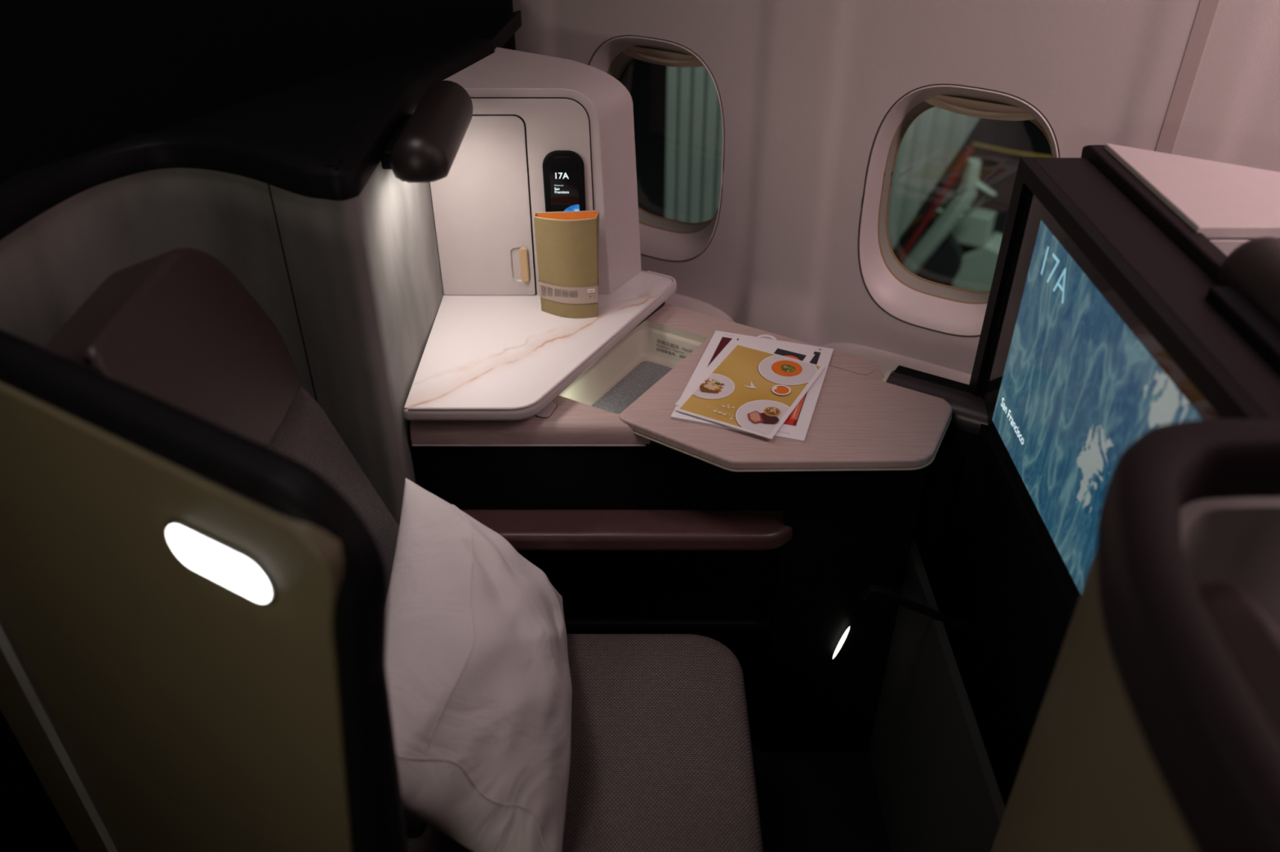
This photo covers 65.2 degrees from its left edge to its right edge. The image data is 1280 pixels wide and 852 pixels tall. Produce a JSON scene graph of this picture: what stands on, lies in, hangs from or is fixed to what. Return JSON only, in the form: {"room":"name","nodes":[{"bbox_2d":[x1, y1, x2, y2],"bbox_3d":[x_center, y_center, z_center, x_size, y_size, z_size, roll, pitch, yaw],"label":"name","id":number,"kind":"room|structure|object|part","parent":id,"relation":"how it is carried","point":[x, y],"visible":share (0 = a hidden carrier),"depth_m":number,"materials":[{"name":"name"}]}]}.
{"room":"aircraft cabin","nodes":[
{"label":"aircraft cabin","id":0,"kind":"room"},
{"bbox_2d":[0,0,515,851],"bbox_3d":[-0.617,-0.387,1.250,0.040,2.300,1.500,19,39,25],"label":"background","id":1,"kind":"structure","parent":0,"point":[77,77],"depth_m":1.25,"materials":[{"name":"black"}]},
{"bbox_2d":[512,0,1279,374],"bbox_3d":[1.172,-0.230,1.035,6.600,2.310,0.232,19,39,25],"label":"wall","id":2,"kind":"structure","parent":0,"point":[806,88],"depth_m":1.61,"materials":[{"name":"plastic"}]},
{"bbox_2d":[587,35,724,262],"bbox_3d":[0.042,-0.525,1.886,0.306,0.418,0.089,19,39,25],"label":"window","id":3,"kind":"structure","parent":2,"relation":"in","point":[661,238],"depth_m":1.87,"materials":[{"name":"plastic"}]},
{"bbox_2d":[622,46,703,67],"bbox_3d":[0.044,-0.661,1.795,0.177,0.028,0.024,19,39,25],"label":"shade","id":4,"kind":"object","parent":3,"relation":"attached to","point":[670,56],"depth_m":1.79,"materials":[{"name":"beige plastic"}]},
{"bbox_2d":[665,293,971,384],"bbox_3d":[1.194,0.434,1.544,6.400,0.638,0.230,19,39,25],"label":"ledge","id":5,"kind":"structure","parent":2,"relation":"attached to","point":[886,361],"depth_m":1.79,"materials":[{"name":"plastic"}]},
{"bbox_2d":[857,84,1060,337],"bbox_3d":[0.526,-0.358,1.647,0.306,0.418,0.089,19,39,25],"label":"window","id":6,"kind":"structure","parent":2,"relation":"in","point":[908,298],"depth_m":1.71,"materials":[{"name":"plastic"}]},
{"bbox_2d":[924,95,1035,120],"bbox_3d":[0.528,-0.494,1.557,0.177,0.028,0.024,19,39,25],"label":"shade","id":7,"kind":"object","parent":6,"relation":"attached to","point":[986,107],"depth_m":1.55,"materials":[{"name":"beige plastic"}]},
{"bbox_2d":[1155,0,1220,154],"bbox_3d":[0.684,-0.636,1.126,0.025,1.650,0.207,19,39,25],"label":"trim","id":8,"kind":"structure","parent":2,"relation":"attached to","point":[1206,11],"depth_m":1.34,"materials":[{"name":"grey plastic"}]},
{"bbox_3d":[0.377,1.487,0.622,7.957,0.050,6.863,0,35,0],"label":"floor","id":9,"kind":"structure","parent":0,"visible":0},
{"bbox_2d":[0,328,407,851],"bbox_3d":[-0.496,0.399,1.100,0.737,1.124,0.050,19,39,25],"label":"panel","id":10,"kind":"object","parent":9,"relation":"on","point":[198,611],"visible":1,"depth_m":0.81,"materials":[{"name":"gold"}]},
{"bbox_2d":[167,525,270,602],"bbox_3d":[-0.300,0.098,0.712,0.105,0.041,0.002,19,39,25],"label":"light","id":11,"kind":"object","parent":10,"relation":"attached to","point":[231,565],"depth_m":0.71,"materials":[{"name":"white plastic"}]},
{"bbox_2d":[0,9,521,851],"bbox_3d":[-0.436,0.080,1.551,0.321,1.090,1.350,19,39,25],"label":"shell","id":12,"kind":"object","parent":9,"relation":"on","point":[289,188],"visible":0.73,"depth_m":1.25,"materials":[{"name":"black plastic"}]},
{"bbox_2d":[381,80,472,182],"bbox_3d":[-0.280,-0.387,1.304,0.094,0.062,0.270,0,35,0],"label":"reading lamp","id":13,"kind":"object","parent":12,"relation":"attached to","point":[424,147],"visible":1,"depth_m":1.24,"materials":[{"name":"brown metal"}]},
{"bbox_2d":[43,247,763,851],"bbox_3d":[-0.205,0.373,1.208,0.713,1.102,0.552,0,35,0],"label":"seat","id":14,"kind":"object","parent":9,"relation":"on","point":[661,760],"visible":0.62,"depth_m":1.22,"materials":[{"name":"brown fabric"}]},
{"bbox_3d":[-0.382,0.216,1.222,0.247,0.497,0.350,0,35,0],"label":"backrest","id":15,"kind":"part","parent":14,"relation":"part of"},
{"bbox_2d":[385,478,572,851],"bbox_3d":[-0.191,0.291,1.212,0.227,0.272,0.458,0,35,0],"label":"pillow","id":16,"kind":"object","parent":14,"relation":"on","point":[477,664],"visible":0.94,"depth_m":1.11,"materials":[{"name":"grey fabric"}]},
{"bbox_2d":[406,634,763,851],"bbox_3d":[-0.094,0.509,1.301,0.492,0.143,0.548,0,35,0],"label":"seat cushion","id":17,"kind":"object","parent":14,"relation":"on","point":[661,760],"depth_m":1.30,"materials":[{"name":"grey fabric"}]},
{"bbox_2d":[409,302,990,742],"bbox_3d":[0.155,0.139,1.801,0.954,0.707,0.609,0,35,0],"label":"console","id":18,"kind":"object","parent":9,"relation":"on","point":[576,452],"depth_m":1.49,"materials":[{"name":"paint"}]},
{"bbox_3d":[-0.157,0.027,1.414,0.330,0.003,0.003,0,35,0],"label":"edge trim","id":19,"kind":"part","parent":18,"relation":"part of","materials":[{"name":"paint"}]},
{"bbox_2d":[403,270,676,420],"bbox_3d":[-0.131,-0.171,1.607,0.387,0.037,0.567,0,35,0],"label":"countertop","id":20,"kind":"structure","parent":18,"relation":"on","point":[485,357],"depth_m":1.50,"materials":[{"name":"stone"}]},
{"bbox_2d":[429,47,641,295],"bbox_3d":[-0.161,-0.431,1.658,0.326,0.334,0.292,0,35,0],"label":"storage cabinet","id":21,"kind":"object","parent":20,"relation":"on","point":[527,107],"visible":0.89,"depth_m":1.54,"materials":[{"name":"paint"}]},
{"bbox_3d":[-0.246,-0.335,1.555,0.149,0.293,0.004,0,35,0],"label":"door","id":22,"kind":"part","parent":21,"relation":"part of","materials":[{"name":"paint"}]},
{"bbox_3d":[-0.195,-0.347,1.549,0.254,0.321,0.001,0,35,0],"label":"gap plate","id":23,"kind":"part","parent":21,"relation":"part of","materials":[{"name":"black"}]},
{"bbox_3d":[-0.185,-0.258,1.604,0.014,0.062,0.005,0,35,0],"label":"handle","id":24,"kind":"part","parent":21,"relation":"part of","materials":[{"name":"gold metal"}]},
{"bbox_3d":[-0.196,-0.345,1.548,0.252,0.320,0.003,0,35,0],"label":"panel","id":25,"kind":"part","parent":21,"relation":"part of","materials":[{"name":"paint"}]},
{"bbox_2d":[542,150,586,212],"bbox_3d":[-0.115,-0.338,1.548,0.064,0.178,0.010,0,35,0],"label":"handset","id":26,"kind":"object","parent":21,"relation":"in","point":[563,171],"visible":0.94,"depth_m":1.52,"materials":[{"name":"black plastic"}]},
{"bbox_2d":[564,204,579,211],"bbox_3d":[-0.109,-0.316,1.558,0.032,0.061,0.001,0,35,0],"label":"picture","id":27,"kind":"object","parent":26,"relation":"attached to","point":[566,207],"depth_m":1.54,"materials":[{"name":"blue"}]},
{"bbox_2d":[533,210,599,318],"bbox_3d":[-0.112,-0.250,1.555,0.099,0.155,0.061,0,35,0],"label":"pouch","id":28,"kind":"object","parent":20,"relation":"on","point":[567,242],"visible":1,"depth_m":1.54,"materials":[{"name":"beige paper"}]},
{"bbox_2d":[541,285,595,297],"bbox_3d":[-0.113,-0.207,1.565,0.085,0.021,0.020,0,35,0],"label":"print","id":29,"kind":"object","parent":28,"relation":"on","point":[547,291],"depth_m":1.56,"materials":[{"name":"black"}]},
{"bbox_2d":[460,509,792,551],"bbox_3d":[-0.046,0.153,1.470,0.589,0.033,0.066,0,35,0],"label":"armrest","id":30,"kind":"object","parent":18,"relation":"attached to","point":[525,530],"visible":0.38,"depth_m":1.45,"materials":[{"name":"leather"}]},
{"bbox_3d":[0.000,0.321,1.620,0.600,0.015,0.010,0,35,0],"label":"rail","id":31,"kind":"part","parent":18,"relation":"part of","materials":[{"name":"black plastic"}]},
{"bbox_2d":[618,333,952,471],"bbox_3d":[0.225,-0.023,1.437,0.407,0.017,0.338,20,40,26],"label":"folding table","id":32,"kind":"object","parent":18,"relation":"attached to","point":[858,422],"visible":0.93,"depth_m":1.38,"materials":[{"name":"pale wood veneer"},{"name":"beige plastic"}]},
{"bbox_2d":[670,330,833,443],"bbox_3d":[0.171,-0.065,1.476,0.188,0.005,0.255,10,36,15],"label":"papers","id":33,"kind":"object","parent":32,"relation":"on","point":[795,428],"visible":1,"depth_m":1.45,"materials":[{"name":"white paper"}]},
{"bbox_2d":[675,334,814,405],"bbox_3d":[0.164,-0.076,1.486,0.132,0.001,0.246,16,38,22],"label":"card","id":34,"kind":"object","parent":33,"relation":"on","point":[748,341],"visible":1,"depth_m":1.54,"materials":[{"name":"white paper"}]},
{"bbox_2d":[773,348,806,360],"bbox_3d":[0.218,-0.097,1.514,0.047,0.001,0.068,16,38,22],"label":"picture","id":35,"kind":"object","parent":34,"relation":"on","point":[794,353],"depth_m":1.53,"materials":[{"name":"grey paper"}]},
{"bbox_2d":[675,343,825,439],"bbox_3d":[0.163,-0.056,1.452,0.146,0.004,0.210,17,39,23],"label":"menu","id":36,"kind":"object","parent":33,"relation":"on","point":[751,390],"visible":1,"depth_m":1.45,"materials":[{"name":"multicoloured paper"}]},
{"bbox_2d":[706,337,820,426],"bbox_3d":[0.172,-0.071,1.480,0.156,0.001,0.208,10,36,15],"label":"picture","id":37,"kind":"object","parent":33,"relation":"on","point":[802,415],"depth_m":1.47,"materials":[{"name":"multicoloured"}]},
{"bbox_3d":[0.212,-0.008,1.428,0.411,0.002,0.295,19,39,25],"label":"edge trim","id":38,"kind":"part","parent":32,"relation":"part of","materials":[{"name":"beige plastic"}]},
{"bbox_3d":[0.294,-0.104,1.542,0.141,0.001,0.038,19,39,25],"label":"hinge plate","id":39,"kind":"part","parent":32,"relation":"part of","materials":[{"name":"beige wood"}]},
{"bbox_3d":[0.505,-0.040,1.463,0.273,0.018,0.022,19,39,25],"label":"rail","id":40,"kind":"part","parent":18,"relation":"part of","materials":[{"name":"black plastic"}]},
{"bbox_3d":[0.490,0.047,1.496,0.284,0.207,0.078,19,39,25],"label":"table hinge cover","id":41,"kind":"part","parent":18,"relation":"part of","materials":[{"name":"plastic"}]},
{"bbox_2d":[751,467,1005,851],"bbox_3d":[0.320,0.520,1.359,0.320,0.690,0.630,0,35,0],"label":"footwell","id":42,"kind":"object","parent":9,"relation":"on","point":[870,739],"visible":0.86,"depth_m":1.53,"materials":[{"name":"black"}]},
{"bbox_3d":[0.305,0.325,1.593,0.190,0.640,0.022,0,35,0],"label":"panel","id":43,"kind":"part","parent":42,"relation":"part of","materials":[{"name":"black plastic"}]},
{"bbox_2d":[861,584,1009,646],"bbox_3d":[0.411,0.257,1.360,0.222,0.080,0.019,5,35,7],"label":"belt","id":44,"kind":"object","parent":42,"relation":"hanging from","point":[875,597],"visible":1,"depth_m":1.36,"materials":[{"name":"black fabric"}]},
{"bbox_3d":[0.406,0.511,1.450,0.012,0.500,0.470,0,35,0],"label":"panel","id":45,"kind":"part","parent":42,"relation":"part of","materials":[{"name":"black"}]},
{"bbox_2d":[990,417,1279,851],"bbox_3d":[0.445,0.549,0.890,0.315,1.080,0.693,13,37,18],"label":"shell","id":46,"kind":"object","parent":9,"relation":"on","point":[1148,735],"visible":1,"depth_m":0.64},
{"bbox_3d":[0.444,0.560,0.900,0.297,1.050,0.681,13,37,18],"label":"panel","id":47,"kind":"part","parent":46,"relation":"part of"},
{"bbox_3d":[0.466,0.487,0.847,0.269,0.830,0.615,13,37,18],"label":"panel","id":48,"kind":"part","parent":46,"relation":"part of","materials":[{"name":"plastic"}]},
{"bbox_2d":[1080,145,1227,286],"bbox_3d":[0.583,0.247,1.337,0.022,1.062,0.627,0,35,0],"label":"trim strip","id":49,"kind":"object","parent":9,"relation":"on","point":[1206,255],"depth_m":1.11,"materials":[{"name":"black plastic"}]},
{"bbox_2d":[934,157,1279,807],"bbox_3d":[0.528,0.259,1.331,0.086,1.048,0.603,0,35,0],"label":"screen","id":50,"kind":"object","parent":49,"relation":"attached to","point":[1100,332],"visible":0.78,"depth_m":1.19,"materials":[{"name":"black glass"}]},
{"bbox_3d":[0.496,-0.013,1.141,0.004,0.340,0.545,0,35,0],"label":"glass","id":51,"kind":"part","parent":50,"relation":"part of","materials":[{"name":"black"}]},
{"bbox_3d":[0.492,-0.014,1.139,0.014,0.380,0.603,0,35,0],"label":"frame","id":52,"kind":"part","parent":50,"relation":"part of","materials":[{"name":"black plastic"}]},
{"bbox_2d":[1104,143,1279,256],"bbox_3d":[0.730,-0.145,1.250,0.285,0.334,0.263,0,35,0],"label":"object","id":53,"kind":"object","parent":49,"relation":"attached to","point":[1232,206],"visible":0.15,"depth_m":1.13,"materials":[{"name":"paint"}]},
{"bbox_3d":[0.695,-0.065,1.149,0.211,0.320,0.003,0,35,0],"label":"panel","id":54,"kind":"part","parent":53,"relation":"part of","materials":[{"name":"paint"}]},
{"bbox_3d":[0.695,-0.067,1.150,0.212,0.321,0.001,0,35,0],"label":"gap plate","id":55,"kind":"part","parent":53,"relation":"part of","materials":[{"name":"black"}]},
{"bbox_2d":[1205,236,1279,374],"bbox_3d":[0.590,-0.091,0.882,0.094,0.062,0.270,0,35,0],"label":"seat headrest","id":56,"kind":"object","parent":49,"relation":"attached to","point":[1247,295],"visible":0.98,"depth_m":0.92,"materials":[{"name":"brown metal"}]},
{"bbox_2d":[1195,580,1279,740],"bbox_3d":[0.665,0.669,0.787,0.713,1.102,0.552,0,35,0],"label":"seat","id":57,"kind":"object","parent":9,"relation":"on","point":[1251,637],"visible":0.12,"depth_m":0.60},
{"label":"outside","id":58,"kind":"structure","parent":0,"visible":0},
{"bbox_2d":[618,58,1051,286],"bbox_3d":[7.185,-2.722,12.691,28.000,0.100,24.100,19,39,25],"label":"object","id":59,"kind":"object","parent":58,"point":[646,82],"depth_m":14.42,"materials":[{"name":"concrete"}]},
{"bbox_2d":[893,142,1052,291],"bbox_3d":[3.254,-1.697,9.505,1.704,2.166,1.032,19,39,25],"label":"loader","id":60,"kind":"object","parent":59,"relation":"on","point":[958,245],"visible":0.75,"depth_m":9.61,"materials":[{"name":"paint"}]},
{"bbox_3d":[2.611,-1.907,9.140,0.609,1.405,0.064,19,39,25],"label":"handrail","id":61,"kind":"part","parent":60,"relation":"part of","materials":[{"name":"metal"}]},
{"bbox_3d":[2.759,-1.867,9.486,0.709,1.446,0.180,19,39,25],"label":"conveyor arm","id":62,"kind":"part","parent":60,"relation":"part of","materials":[{"name":"paint"}]},
{"bbox_3d":[2.975,-2.096,9.168,0.547,0.420,0.070,19,39,25],"label":"cab frame","id":63,"kind":"part","parent":60,"relation":"part of","materials":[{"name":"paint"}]},
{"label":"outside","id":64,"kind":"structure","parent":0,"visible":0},
{"bbox_2d":[665,66,979,248],"bbox_3d":[0.925,-1.704,4.787,1.740,2.100,0.150,19,39,25],"label":"building exterior","id":65,"kind":"structure","parent":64,"point":[694,125],"depth_m":5.17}
]}

